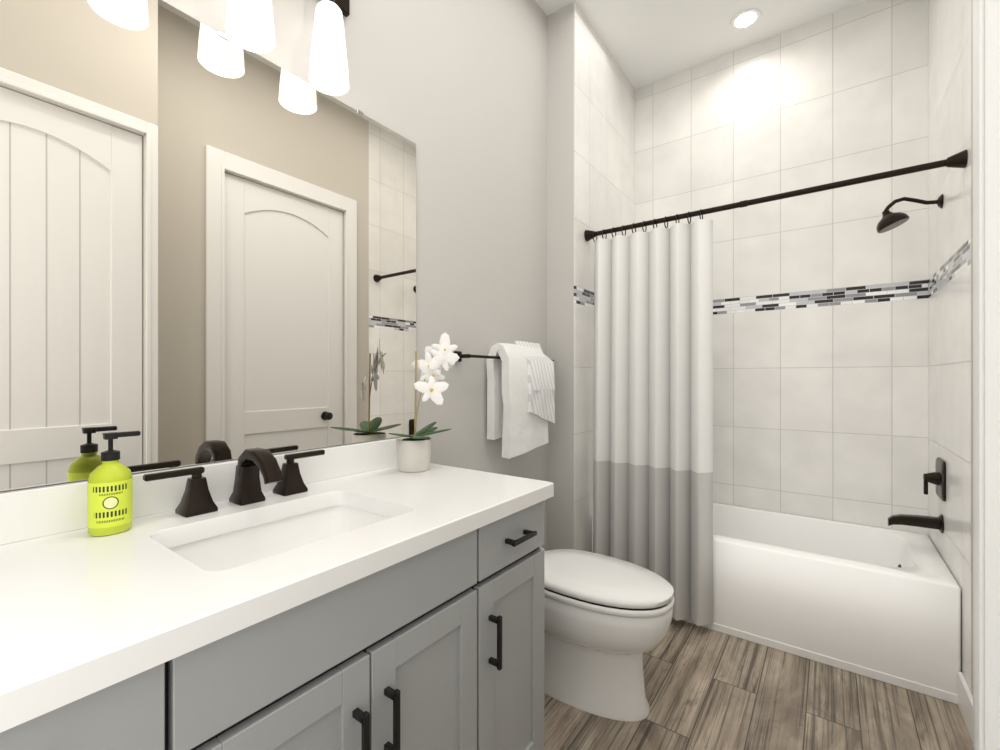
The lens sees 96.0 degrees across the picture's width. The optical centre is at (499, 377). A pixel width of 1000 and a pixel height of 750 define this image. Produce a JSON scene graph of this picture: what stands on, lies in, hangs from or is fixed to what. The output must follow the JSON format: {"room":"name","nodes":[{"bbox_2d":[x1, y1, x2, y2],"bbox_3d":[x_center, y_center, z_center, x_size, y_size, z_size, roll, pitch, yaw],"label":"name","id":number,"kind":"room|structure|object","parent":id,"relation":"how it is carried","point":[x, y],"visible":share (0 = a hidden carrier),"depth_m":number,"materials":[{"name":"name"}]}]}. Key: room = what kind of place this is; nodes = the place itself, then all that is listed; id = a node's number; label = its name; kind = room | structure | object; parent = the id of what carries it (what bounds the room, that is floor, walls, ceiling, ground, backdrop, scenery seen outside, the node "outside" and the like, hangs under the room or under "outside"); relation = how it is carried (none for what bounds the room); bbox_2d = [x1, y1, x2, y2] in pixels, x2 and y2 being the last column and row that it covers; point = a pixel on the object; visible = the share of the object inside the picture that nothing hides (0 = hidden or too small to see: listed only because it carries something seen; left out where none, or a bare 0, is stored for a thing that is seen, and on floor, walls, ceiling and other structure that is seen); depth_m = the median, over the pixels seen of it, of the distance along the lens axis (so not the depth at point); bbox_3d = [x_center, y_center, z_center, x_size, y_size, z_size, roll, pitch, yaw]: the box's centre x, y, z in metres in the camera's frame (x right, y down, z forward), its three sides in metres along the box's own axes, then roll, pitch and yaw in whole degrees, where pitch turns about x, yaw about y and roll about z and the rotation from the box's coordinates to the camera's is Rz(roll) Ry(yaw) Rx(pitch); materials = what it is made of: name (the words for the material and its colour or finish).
{"room":"bathroom","nodes":[
{"label":"bathroom","id":0,"kind":"room"},
{"bbox_2d":[0,0,634,551],"bbox_3d":[-0.136,-0.395,1.904,0.290,3.210,3.470,0,0,36],"label":"wall","id":1,"kind":"structure","parent":0,"point":[514,120],"depth_m":2.13,"materials":[{"name":"grey paint"}]},
{"bbox_2d":[0,437,400,544],"bbox_3d":[-0.705,0.263,1.147,0.020,0.096,1.332,0,0,36],"label":"backsplash","id":2,"kind":"structure","parent":1,"relation":"attached to","point":[39,511],"depth_m":1.02,"materials":[{"name":"white stone"}]},
{"bbox_2d":[0,0,415,491],"bbox_3d":[-0.710,-0.336,1.154,0.006,1.097,1.333,0,0,36],"label":"mirror","id":3,"kind":"object","parent":1,"relation":"attached to","point":[207,244],"visible":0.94,"depth_m":1.08,"materials":[{"name":"clear glass"}]},
{"bbox_2d":[225,0,274,52],"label":"sconce","id":4,"kind":"object","parent":1,"relation":"attached to","point":[249,25],"depth_m":1.12,"materials":[{"name":"white glass"}]},
{"bbox_2d":[309,0,349,95],"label":"sconce","id":5,"kind":"object","parent":1,"relation":"attached to","point":[328,68],"depth_m":1.27,"materials":[{"name":"white glass"}]},
{"bbox_2d":[454,351,553,361],"bbox_3d":[0.050,-0.090,2.133,0.078,0.044,0.720,0,0,36],"label":"towel rail","id":6,"kind":"object","parent":1,"relation":"attached to","point":[460,354],"visible":0.48,"depth_m":1.88,"materials":[{"name":"brown metal"}]},
{"bbox_2d":[486,341,554,458],"bbox_3d":[0.106,0.087,2.130,0.158,0.527,0.360,0,0,36],"label":"hanging towel","id":7,"kind":"object","parent":6,"relation":"hanging from","point":[520,396],"visible":1,"depth_m":2.03,"materials":[{"name":"white fabric"}]},
{"bbox_2d":[584,149,966,241],"bbox_3d":[1.080,-0.784,2.060,1.482,0.076,0.064,0,0,36],"label":"curtain rod","id":8,"kind":"object","parent":1,"relation":"attached to","point":[958,160],"visible":0.88,"depth_m":1.93,"materials":[{"name":"brown metal"}]},
{"bbox_2d":[593,219,712,625],"bbox_3d":[0.746,0.207,2.289,0.613,1.905,0.108,0,0,36],"label":"shower curtain","id":9,"kind":"object","parent":8,"relation":"hanging from","point":[653,411],"visible":0.94,"depth_m":2.23,"materials":[{"name":"white fabric"}]},
{"bbox_2d":[535,0,865,88],"bbox_3d":[0.512,-2.040,1.429,1.895,0.080,3.470,0,0,36],"label":"ceiling","id":10,"kind":"structure","parent":0,"point":[646,42],"depth_m":2.56,"materials":[{"name":"white paint"}]},
{"bbox_2d":[730,8,761,30],"bbox_3d":[1.370,-1.997,2.511,0.156,0.006,0.156,0,0,36],"label":"recessed light","id":11,"kind":"object","parent":10,"relation":"in","point":[746,19],"visible":1,"depth_m":2.51,"materials":[{"name":"white"}]},
{"bbox_2d":[544,618,973,749],"bbox_3d":[0.512,1.240,1.429,1.895,0.060,3.470,0,0,36],"label":"floor","id":12,"kind":"structure","parent":0,"point":[707,689],"depth_m":1.64,"materials":[{"name":"brown wood"}]},
{"bbox_2d":[0,493,553,749],"bbox_3d":[-0.471,0.780,0.969,0.608,0.860,1.320,0,0,36],"label":"bathroom vanity","id":13,"kind":"object","parent":12,"relation":"on","point":[364,596],"depth_m":0.82,"materials":[{"name":"grey"}]},
{"bbox_2d":[0,463,553,720],"bbox_3d":[-0.472,0.331,0.977,0.597,0.040,1.332,0,0,36],"label":"countertop","id":14,"kind":"structure","parent":13,"relation":"on","point":[77,607],"depth_m":0.73,"materials":[{"name":"white stone"}]},
{"bbox_2d":[87,431,140,535],"bbox_3d":[-0.783,0.210,0.914,0.069,0.198,0.083,0,0,36],"label":"soap bottle","id":15,"kind":"object","parent":14,"relation":"on","point":[110,496],"visible":1,"depth_m":0.89,"materials":[{"name":"yellow plastic"}]},
{"bbox_2d":[143,448,324,516],"bbox_3d":[-0.592,0.242,1.100,0.176,0.135,0.424,0,0,36],"label":"faucet","id":16,"kind":"object","parent":14,"relation":"on","point":[196,499],"visible":1,"depth_m":1.09,"materials":[{"name":"brown metal"}]},
{"bbox_2d":[184,501,383,564],"bbox_3d":[-0.449,0.415,0.981,0.324,0.152,0.452,0,0,36],"label":"sink","id":17,"kind":"object","parent":14,"relation":"in","point":[225,545],"depth_m":1.11,"materials":[{"name":"white ceramic"}]},
{"bbox_2d":[388,333,459,471],"bbox_3d":[-0.257,0.075,1.504,0.197,0.467,0.248,0,0,36],"label":"orchid plant","id":18,"kind":"object","parent":14,"relation":"on","point":[413,451],"visible":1,"depth_m":1.51,"materials":[{"name":"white plant"}]},
{"bbox_2d":[539,500,673,721],"bbox_3d":[0.273,0.848,1.808,0.814,0.724,0.414,0,0,36],"label":"toilet","id":19,"kind":"object","parent":12,"relation":"on","point":[607,621],"visible":0.65,"depth_m":1.61,"materials":[{"name":"white ceramic"}]},
{"bbox_2d":[592,502,960,703],"bbox_3d":[1.320,0.993,2.388,1.479,0.435,0.721,0,0,36],"label":"bathtub","id":20,"kind":"object","parent":12,"relation":"on","point":[882,604],"visible":0.65,"depth_m":1.94,"materials":[{"name":"white ceramic"}]},
{"bbox_2d":[635,0,927,534],"bbox_3d":[1.502,-0.395,2.780,1.895,3.210,0.120,0,0,36],"label":"wall","id":21,"kind":"structure","parent":0,"point":[820,354],"depth_m":2.52,"materials":[{"name":"tile"}]},
{"bbox_2d":[928,0,972,694],"bbox_3d":[1.097,-0.395,0.925,0.355,3.210,3.350,0,0,36],"label":"wall","id":22,"kind":"structure","parent":0,"point":[950,248],"depth_m":1.80,"materials":[{"name":"ceramic tile"},{"name":"mosaic tile"}]},
{"bbox_2d":[876,194,943,232],"bbox_3d":[1.837,-0.746,2.026,0.221,0.145,0.120,0,0,36],"label":"shower head","id":23,"kind":"object","parent":22,"relation":"attached to","point":[889,220],"visible":1,"depth_m":2.02},
{"bbox_2d":[888,514,943,532],"bbox_3d":[1.854,0.636,2.013,0.180,0.081,0.080,0,0,36],"label":"tub spout","id":24,"kind":"object","parent":22,"relation":"attached to","point":[931,522],"visible":0.98,"depth_m":1.99,"materials":[{"name":"brown metal"}]},
{"bbox_2d":[923,457,945,501],"bbox_3d":[1.902,0.440,1.978,0.062,0.170,0.160,0,0,36],"label":"valve","id":25,"kind":"object","parent":22,"relation":"attached to","point":[937,477],"visible":1,"depth_m":1.95,"materials":[{"name":"brown metal"}]},
{"bbox_2d":[958,672,972,741],"bbox_3d":[0.298,1.147,1.138,1.654,0.125,2.508,0,0,36],"label":"baseboard","id":26,"kind":"structure","parent":22,"relation":"attached to","point":[965,700],"depth_m":1.57,"materials":[{"name":"white wood"}]},
{"bbox_2d":[973,0,974,749],"bbox_3d":[1.297,-0.065,1.027,0.132,2.550,1.020,0,0,36],"label":"door frame","id":27,"kind":"structure","parent":22,"relation":"attached to","point":[974,374],"depth_m":1.46,"materials":[{"name":"white wood"}]},
{"bbox_2d":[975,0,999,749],"bbox_3d":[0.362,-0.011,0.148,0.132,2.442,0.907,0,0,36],"label":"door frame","id":28,"kind":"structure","parent":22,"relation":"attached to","point":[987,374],"depth_m":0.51,"materials":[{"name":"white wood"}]}
]}

